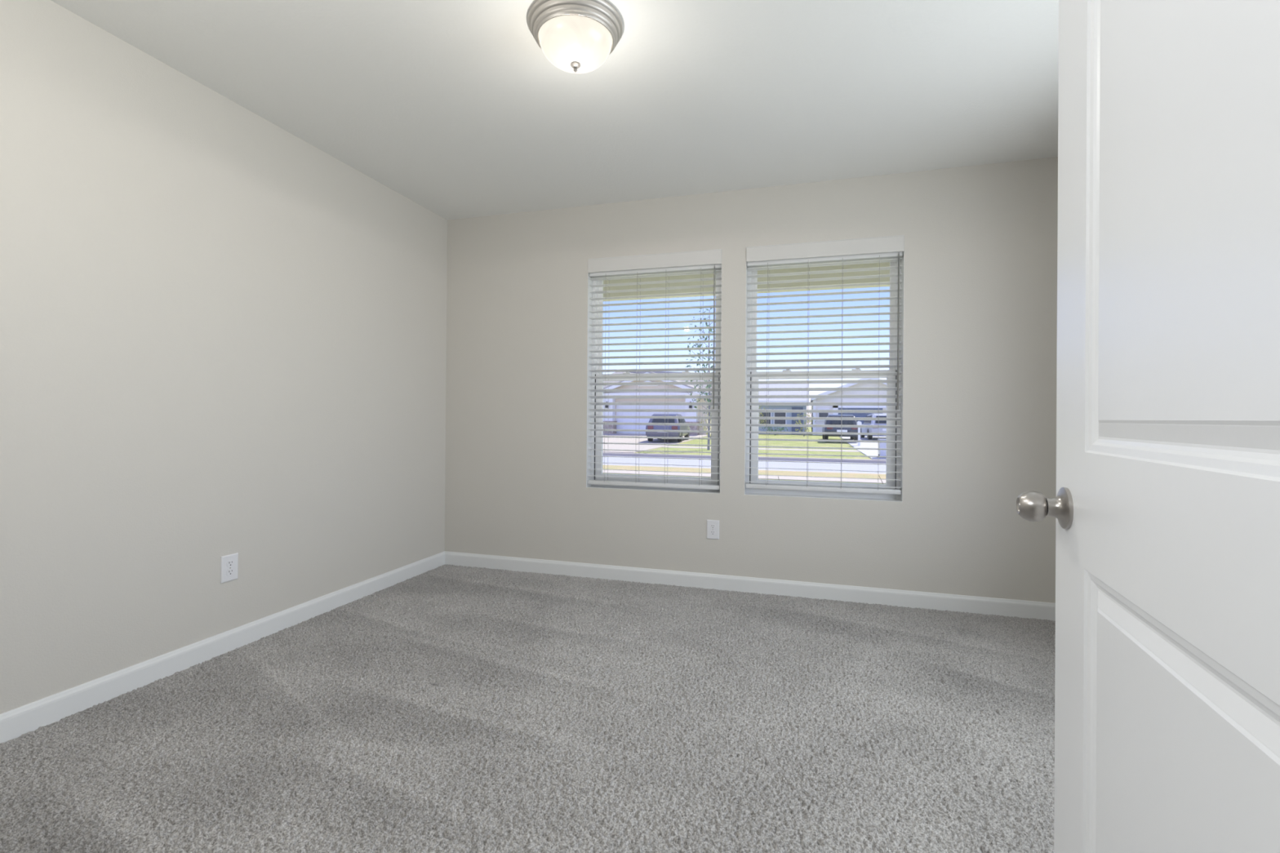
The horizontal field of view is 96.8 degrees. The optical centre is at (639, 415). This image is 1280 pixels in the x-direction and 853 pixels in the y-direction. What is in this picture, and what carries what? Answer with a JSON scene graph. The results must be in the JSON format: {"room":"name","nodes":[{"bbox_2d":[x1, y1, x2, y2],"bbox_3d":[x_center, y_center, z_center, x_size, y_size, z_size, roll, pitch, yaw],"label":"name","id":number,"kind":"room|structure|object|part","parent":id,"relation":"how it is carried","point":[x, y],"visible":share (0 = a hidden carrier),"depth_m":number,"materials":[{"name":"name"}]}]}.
{"room":"empty bedroom","nodes":[
{"label":"empty bedroom","id":0,"kind":"room"},
{"bbox_2d":[0,0,447,714],"bbox_3d":[-1.919,-0.173,2.489,0.160,2.460,3.290,0,0,16],"label":"wall","id":1,"kind":"structure","parent":0,"point":[221,335],"depth_m":2.32,"materials":[{"name":"grey paint"}]},
{"bbox_2d":[0,551,444,743],"bbox_3d":[-1.843,1.002,2.469,0.012,0.095,3.274,0,0,16],"label":"baseboard","id":2,"kind":"structure","parent":1,"relation":"attached to","point":[26,718],"depth_m":2.33,"materials":[{"name":"white paint"}]},
{"bbox_2d":[220,552,238,583],"bbox_3d":[-1.825,0.677,2.529,0.009,0.117,0.077,0,0,16],"label":"electrical outlet","id":3,"kind":"object","parent":1,"relation":"attached to","point":[228,563],"visible":1,"depth_m":2.52,"materials":[{"name":"white plastic"}]},
{"bbox_2d":[226,568,234,576],"bbox_3d":[-1.822,0.696,2.529,0.003,0.028,0.034,0,0,16],"label":"socket","id":4,"kind":"object","parent":3,"relation":"attached to","point":[229,572],"depth_m":2.53,"materials":[{"name":"grey plastic"}]},
{"bbox_2d":[226,560,234,567],"bbox_3d":[-1.822,0.657,2.529,0.003,0.028,0.034,0,0,16],"label":"socket","id":5,"kind":"object","parent":3,"relation":"attached to","point":[230,563],"depth_m":2.53,"materials":[{"name":"grey plastic"}]},
{"bbox_2d":[0,564,1055,852],"bbox_3d":[0.021,1.056,1.954,3.880,0.019,3.220,0,0,16],"label":"floor","id":6,"kind":"structure","parent":0,"point":[445,708],"depth_m":1.86,"materials":[{"name":"grey carpet"}]},
{"bbox_2d":[51,0,1058,220],"bbox_3d":[-0.187,-1.454,1.183,4.200,0.120,5.160,0,0,16],"label":"ceiling","id":7,"kind":"structure","parent":0,"point":[455,108],"depth_m":2.40,"materials":[{"name":"white paint"}]},
{"bbox_2d":[528,0,622,73],"bbox_3d":[-0.229,-1.308,2.023,0.335,0.168,0.335,0,0,16],"label":"ceiling light","id":8,"kind":"object","parent":7,"relation":"attached to","point":[575,36],"visible":1,"depth_m":1.94,"materials":[{"name":"white glass"}]},
{"bbox_3d":[-0.229,-1.298,2.023,0.262,0.096,0.262,0,0,16],"label":"lamp shade","id":9,"kind":"part","parent":8,"relation":"part of","materials":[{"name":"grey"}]},
{"bbox_2d":[444,156,1057,603],"bbox_3d":[0.504,-0.151,3.579,4.200,2.460,0.160,0,0,16],"label":"wall","id":10,"kind":"structure","parent":0,"point":[980,260],"depth_m":3.38,"materials":[{"name":"grey paint"}]},
{"bbox_2d":[586,248,721,493],"bbox_3d":[0.087,-0.278,3.661,0.884,1.509,0.082,0,0,16],"label":"trim","id":11,"kind":"structure","parent":10,"relation":"attached to","point":[589,282],"depth_m":3.76,"materials":[{"name":"white paint"}]},
{"bbox_2d":[591,272,721,491],"bbox_3d":[0.108,-0.278,3.733,0.882,1.507,0.068,0,0,16],"label":"window","id":12,"kind":"structure","parent":10,"relation":"in","point":[716,476],"depth_m":3.77,"materials":[{"name":"white plastic"}]},
{"bbox_2d":[587,248,721,489],"bbox_3d":[0.084,-0.287,3.650,0.881,1.483,0.072,0,0,16],"label":"window blind","id":13,"kind":"object","parent":12,"relation":"attached to","point":[702,261],"visible":0.94,"depth_m":3.64,"materials":[{"name":"white plastic"}]},
{"bbox_3d":[-0.220,-0.250,3.747,0.006,1.364,0.055,0,0,22],"label":"ladder cord","id":14,"kind":"part","parent":13,"relation":"part of","materials":[{"name":"white fabric"}]},
{"bbox_3d":[-0.014,-0.248,3.687,0.006,1.364,0.055,0,0,22],"label":"ladder cord","id":15,"kind":"part","parent":13,"relation":"part of","materials":[{"name":"white fabric"}]},
{"bbox_3d":[0.080,0.442,3.656,0.872,0.026,0.052,0,0,16],"label":"rail","id":16,"kind":"part","parent":13,"relation":"part of","materials":[{"name":"white plastic"}]},
{"bbox_3d":[0.170,-0.247,3.634,0.006,1.364,0.055,0,0,22],"label":"ladder cord","id":17,"kind":"part","parent":13,"relation":"part of","materials":[{"name":"white fabric"}]},
{"bbox_3d":[0.384,-0.245,3.571,0.006,1.364,0.055,0,0,22],"label":"ladder cord","id":18,"kind":"part","parent":13,"relation":"part of","materials":[{"name":"white fabric"}]},
{"bbox_3d":[0.102,0.081,3.720,0.829,0.718,0.028,0,0,16],"label":"sash","id":19,"kind":"part","parent":12,"relation":"part of","materials":[{"name":"white plastic"}]},
{"bbox_3d":[0.115,-0.619,3.751,0.822,0.769,0.024,0,0,16],"label":"sash","id":20,"kind":"part","parent":12,"relation":"part of","materials":[{"name":"white plastic"}]},
{"bbox_2d":[706,520,719,539],"bbox_3d":[0.449,0.701,3.503,0.077,0.117,0.009,0,0,16],"label":"electrical outlet","id":21,"kind":"object","parent":10,"relation":"attached to","point":[713,526],"visible":1,"depth_m":3.50,"materials":[{"name":"white plastic"}]},
{"bbox_2d":[710,530,715,535],"bbox_3d":[0.448,0.720,3.500,0.034,0.028,0.003,0,0,16],"label":"socket","id":22,"kind":"object","parent":21,"relation":"attached to","point":[712,532],"depth_m":3.50,"materials":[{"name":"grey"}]},
{"bbox_2d":[710,524,715,528],"bbox_3d":[0.449,0.681,3.500,0.034,0.028,0.003,0,0,16],"label":"socket","id":23,"kind":"object","parent":21,"relation":"attached to","point":[712,526],"depth_m":3.50,"materials":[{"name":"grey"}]},
{"bbox_2d":[603,258,889,302],"bbox_3d":[0.879,-1.343,4.622,10.000,0.385,2.040,0,0,16],"label":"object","id":24,"kind":"structure","parent":10,"relation":"attached to","point":[886,264],"depth_m":5.11,"materials":[{"name":"white paint"}]},
{"bbox_2d":[444,551,1055,621],"bbox_3d":[0.470,1.023,3.493,3.879,0.095,0.012,0,0,16],"label":"baseboard","id":25,"kind":"structure","parent":10,"relation":"attached to","point":[904,598],"depth_m":3.40,"materials":[{"name":"white paint"}]},
{"bbox_2d":[746,261,901,499],"bbox_3d":[1.096,-0.271,3.444,0.882,1.507,0.068,0,0,16],"label":"window","id":26,"kind":"structure","parent":10,"relation":"in","point":[896,483],"depth_m":3.39,"materials":[{"name":"white plastic"}]},
{"bbox_3d":[1.090,0.088,3.432,0.829,0.718,0.028,0,0,16],"label":"sash","id":27,"kind":"part","parent":26,"relation":"part of","materials":[{"name":"white plastic"}]},
{"bbox_3d":[1.104,-0.612,3.462,0.822,0.769,0.024,0,0,16],"label":"sash","id":28,"kind":"part","parent":26,"relation":"part of","materials":[{"name":"white plastic"}]},
{"bbox_2d":[745,235,904,494],"bbox_3d":[1.072,-0.289,3.362,0.881,1.465,0.072,0,0,16],"label":"window blind","id":29,"kind":"object","parent":26,"relation":"attached to","point":[891,249],"visible":1,"depth_m":3.35,"materials":[{"name":"white plastic"}]},
{"bbox_3d":[0.775,-0.252,3.457,0.006,1.346,0.055,0,0,22],"label":"ladder cord","id":30,"kind":"part","parent":29,"relation":"part of","materials":[{"name":"white fabric"}]},
{"bbox_3d":[1.001,-0.250,3.391,0.006,1.346,0.055,0,0,22],"label":"ladder cord","id":31,"kind":"part","parent":29,"relation":"part of","materials":[{"name":"white fabric"}]},
{"bbox_3d":[1.069,0.430,3.368,0.872,0.026,0.052,0,0,16],"label":"rail","id":32,"kind":"part","parent":29,"relation":"part of","materials":[{"name":"white plastic"}]},
{"bbox_3d":[1.184,-0.249,3.337,0.006,1.346,0.055,0,0,22],"label":"ladder cord","id":33,"kind":"part","parent":29,"relation":"part of","materials":[{"name":"white fabric"}]},
{"bbox_3d":[1.377,-0.247,3.281,0.006,1.346,0.055,0,0,22],"label":"ladder cord","id":34,"kind":"part","parent":29,"relation":"part of","materials":[{"name":"white fabric"}]},
{"bbox_2d":[744,235,904,502],"bbox_3d":[1.075,-0.271,3.373,0.884,1.509,0.082,0,0,16],"label":"trim","id":35,"kind":"structure","parent":10,"relation":"attached to","point":[900,500],"depth_m":3.29,"materials":[{"name":"white paint"}]},
{"bbox_3d":[-0.456,-0.168,0.291,4.200,2.460,0.110,0,0,16],"label":"wall","id":36,"kind":"structure","parent":0,"visible":0},
{"bbox_2d":[1016,0,1279,852],"bbox_3d":[0.507,0.023,0.493,0.156,2.030,0.824,0,0,22],"label":"door","id":37,"kind":"structure","parent":36,"relation":"in","point":[1166,506],"depth_m":0.56,"materials":[{"name":"white paint"}]},
{"bbox_3d":[0.613,0.135,0.837,0.026,0.061,0.061,0,0,22],"label":"knob","id":38,"kind":"part","parent":37,"relation":"part of","materials":[{"name":"silver metal"}]},
{"label":"outside","id":39,"kind":"structure","parent":0,"visible":0},
{"bbox_2d":[608,473,882,484],"bbox_3d":[1.149,1.479,9.185,62.000,0.200,7.400,0,0,16],"label":"lawn","id":40,"kind":"structure","parent":39,"point":[608,473],"depth_m":12.51,"materials":[{"name":"green plant"}]},
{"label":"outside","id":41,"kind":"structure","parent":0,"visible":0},
{"bbox_2d":[602,469,885,484],"bbox_3d":[2.304,1.484,13.145,62.000,0.200,0.850,0,0,16],"label":"sidewalk","id":42,"kind":"structure","parent":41,"point":[620,472],"depth_m":12.92,"materials":[{"name":"beige concrete"}]},
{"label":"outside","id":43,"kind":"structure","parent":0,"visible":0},
{"bbox_2d":[602,465,885,479],"bbox_3d":[2.612,1.504,14.201,62.000,0.200,1.350,0,0,16],"label":"verge","id":44,"kind":"structure","parent":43,"point":[610,467],"depth_m":14.23,"materials":[{"name":"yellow plant"}]},
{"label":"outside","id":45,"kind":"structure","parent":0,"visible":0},
{"bbox_2d":[603,433,706,453],"bbox_3d":[-1.443,1.354,30.912,7.650,0.270,17.640,0,0,16],"label":"driveway","id":46,"kind":"structure","parent":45,"point":[619,440],"depth_m":29.91,"materials":[{"name":"concrete"}]},
{"bbox_2d":[645,413,690,441],"bbox_3d":[1.613,0.625,31.277,1.800,1.479,4.407,0,0,12],"label":"parked car","id":47,"kind":"object","parent":46,"relation":"on","point":[679,434],"visible":0.71,"depth_m":29.34,"materials":[{"name":"grey paint"}]},
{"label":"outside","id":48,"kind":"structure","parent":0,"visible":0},
{"bbox_2d":[840,435,886,459],"bbox_3d":[13.430,1.465,29.493,5.000,0.270,23.230,0,0,16],"label":"driveway","id":49,"kind":"structure","parent":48,"point":[863,445],"depth_m":27.84,"materials":[{"name":"grey concrete"}]},
{"bbox_2d":[822,414,857,439],"bbox_3d":[11.280,0.661,32.102,1.770,1.449,4.407,0,0,16],"label":"parked car","id":50,"kind":"object","parent":49,"relation":"on","point":[825,437],"visible":0.66,"depth_m":30.19,"materials":[{"name":"grey paint"}]},
{"bbox_2d":[860,413,886,439],"bbox_3d":[14.418,0.621,34.104,1.820,1.499,4.507,0,0,13],"label":"parked car","id":51,"kind":"object","parent":49,"relation":"on","point":[881,415],"visible":0.36,"depth_m":32.41,"materials":[{"name":"grey paint"}]},
{"bbox_2d":[877,438,886,457],"bbox_3d":[8.411,1.129,19.532,0.430,0.670,0.510,0,0,16],"label":"trash bin","id":52,"kind":"object","parent":49,"relation":"on","point":[881,445],"visible":0.44,"depth_m":19.34,"materials":[{"name":"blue plastic"}]},
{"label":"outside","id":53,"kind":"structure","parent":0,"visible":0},
{"bbox_2d":[671,426,857,450],"bbox_3d":[17.477,1.660,59.787,165.000,0.370,72.400,0,0,16],"label":"lawn","id":54,"kind":"structure","parent":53,"point":[696,442],"depth_m":30.31,"materials":[{"name":"green plant"}]},
{"bbox_2d":[603,371,711,435],"bbox_3d":[0.576,-1.330,47.493,13.800,5.280,16.300,0,0,16],"label":"house","id":55,"kind":"structure","parent":54,"relation":"on","point":[677,386],"depth_m":39.81,"materials":[{"name":"beige"}]},
{"bbox_3d":[0.534,-2.053,39.300,9.200,1.900,0.500,0,0,16],"label":"rake trim","id":56,"kind":"part","parent":55,"relation":"part of","materials":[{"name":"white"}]},
{"bbox_2d":[698,412,711,435],"bbox_3d":[4.335,0.583,34.651,1.465,1.626,1.531,0,0,16],"label":"shrub","id":57,"kind":"object","parent":54,"relation":"on","point":[708,412],"visible":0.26,"depth_m":34.59,"materials":[{"name":"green plant"}]},
{"bbox_2d":[758,405,765,431],"bbox_3d":[7.868,0.155,39.362,1.732,2.448,1.668,0,0,4],"label":"shrub","id":58,"kind":"object","parent":54,"relation":"on","point":[761,420],"visible":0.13,"depth_m":39.04,"materials":[{"name":"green plant"}]},
{"bbox_2d":[762,423,787,435],"bbox_3d":[9.463,0.960,39.941,1.790,0.878,1.722,0,0,16],"label":"shrub","id":59,"kind":"object","parent":54,"relation":"on","point":[782,428],"visible":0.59,"depth_m":39.76,"materials":[{"name":"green plant"}]},
{"bbox_2d":[758,383,808,434],"bbox_3d":[11.142,-0.773,47.480,5.700,4.330,10.600,0,0,16],"label":"house","id":60,"kind":"structure","parent":54,"relation":"on","point":[772,385],"depth_m":42.80,"materials":[{"name":"grey"}]},
{"bbox_3d":[9.457,0.086,42.978,0.800,1.040,0.060,0,0,16],"label":"pane","id":61,"kind":"part","parent":60,"relation":"part of","materials":[{"name":"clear glass"}]},
{"bbox_3d":[10.513,0.094,42.669,0.800,1.040,0.060,0,0,16],"label":"pane","id":62,"kind":"part","parent":60,"relation":"part of","materials":[{"name":"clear glass"}]},
{"bbox_3d":[11.722,0.367,42.357,0.800,2.030,0.100,0,0,16],"label":"entry door","id":63,"kind":"part","parent":60,"relation":"part of","materials":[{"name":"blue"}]},
{"bbox_2d":[793,413,815,436],"bbox_3d":[10.982,0.555,37.935,1.447,1.690,1.430,0,0,16],"label":"shrub","id":64,"kind":"object","parent":54,"relation":"on","point":[808,421],"visible":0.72,"depth_m":37.87,"materials":[{"name":"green plant"}]},
{"bbox_2d":[810,377,886,435],"bbox_3d":[17.746,-0.708,45.303,7.900,4.290,10.480,0,0,16],"label":"house","id":65,"kind":"structure","parent":54,"relation":"on","point":[865,384],"depth_m":41.00,"materials":[{"name":"white"}]},
{"bbox_3d":[13.401,-0.087,41.495,0.640,0.740,0.060,0,0,16],"label":"pane","id":66,"kind":"part","parent":65,"relation":"part of","materials":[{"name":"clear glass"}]},
{"bbox_2d":[857,421,862,445],"bbox_3d":[10.642,0.876,27.601,0.180,1.230,0.470,0,0,16],"label":"mailbox","id":67,"kind":"object","parent":54,"relation":"on","point":[859,423],"visible":0.69,"depth_m":27.56,"materials":[{"name":"white"}]},
{"bbox_3d":[10.646,0.981,27.615,0.100,1.020,0.100,0,0,16],"label":"post","id":68,"kind":"part","parent":67,"relation":"part of","materials":[{"name":"white"}]},
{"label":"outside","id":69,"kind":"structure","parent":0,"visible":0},
{"bbox_2d":[602,455,885,473],"bbox_3d":[4.030,1.624,17.276,93.000,0.200,4.950,0,0,16],"label":"road","id":70,"kind":"structure","parent":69,"point":[626,460],"depth_m":17.79,"materials":[{"name":"grey asphalt"}]},
{"bbox_2d":[602,464,885,474],"bbox_3d":[2.829,1.508,14.945,62.000,0.200,0.200,0,0,16],"label":"kerb","id":71,"kind":"object","parent":70,"relation":"on","point":[602,464],"depth_m":14.72,"materials":[{"name":"beige concrete"}]},
{"bbox_2d":[603,452,885,463],"bbox_3d":[4.759,1.536,19.773,93.000,0.200,0.250,0,0,16],"label":"kerb","id":72,"kind":"object","parent":70,"relation":"on","point":[765,458],"visible":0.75,"depth_m":19.70,"materials":[{"name":"beige concrete"}]},
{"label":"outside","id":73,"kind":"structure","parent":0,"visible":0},
{"bbox_2d":[663,445,860,452],"bbox_3d":[6.195,1.551,24.692,93.000,0.200,1.300,0,0,16],"label":"sidewalk","id":74,"kind":"structure","parent":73,"point":[668,446],"depth_m":24.60,"materials":[{"name":"beige concrete"}]},
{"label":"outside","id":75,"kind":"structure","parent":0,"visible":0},
{"bbox_2d":[611,447,871,459],"bbox_3d":[5.403,1.547,21.980,93.000,0.200,4.350,0,0,16],"label":"verge","id":76,"kind":"structure","parent":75,"point":[809,452],"depth_m":21.97,"materials":[{"name":"green plant"}]},
{"bbox_2d":[684,307,715,449],"bbox_3d":[2.833,-1.597,23.841,2.124,6.160,2.041,0,0,16],"label":"young tree","id":77,"kind":"object","parent":76,"relation":"on","point":[708,386],"visible":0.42,"depth_m":23.81,"materials":[{"name":"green plant"}]}
]}

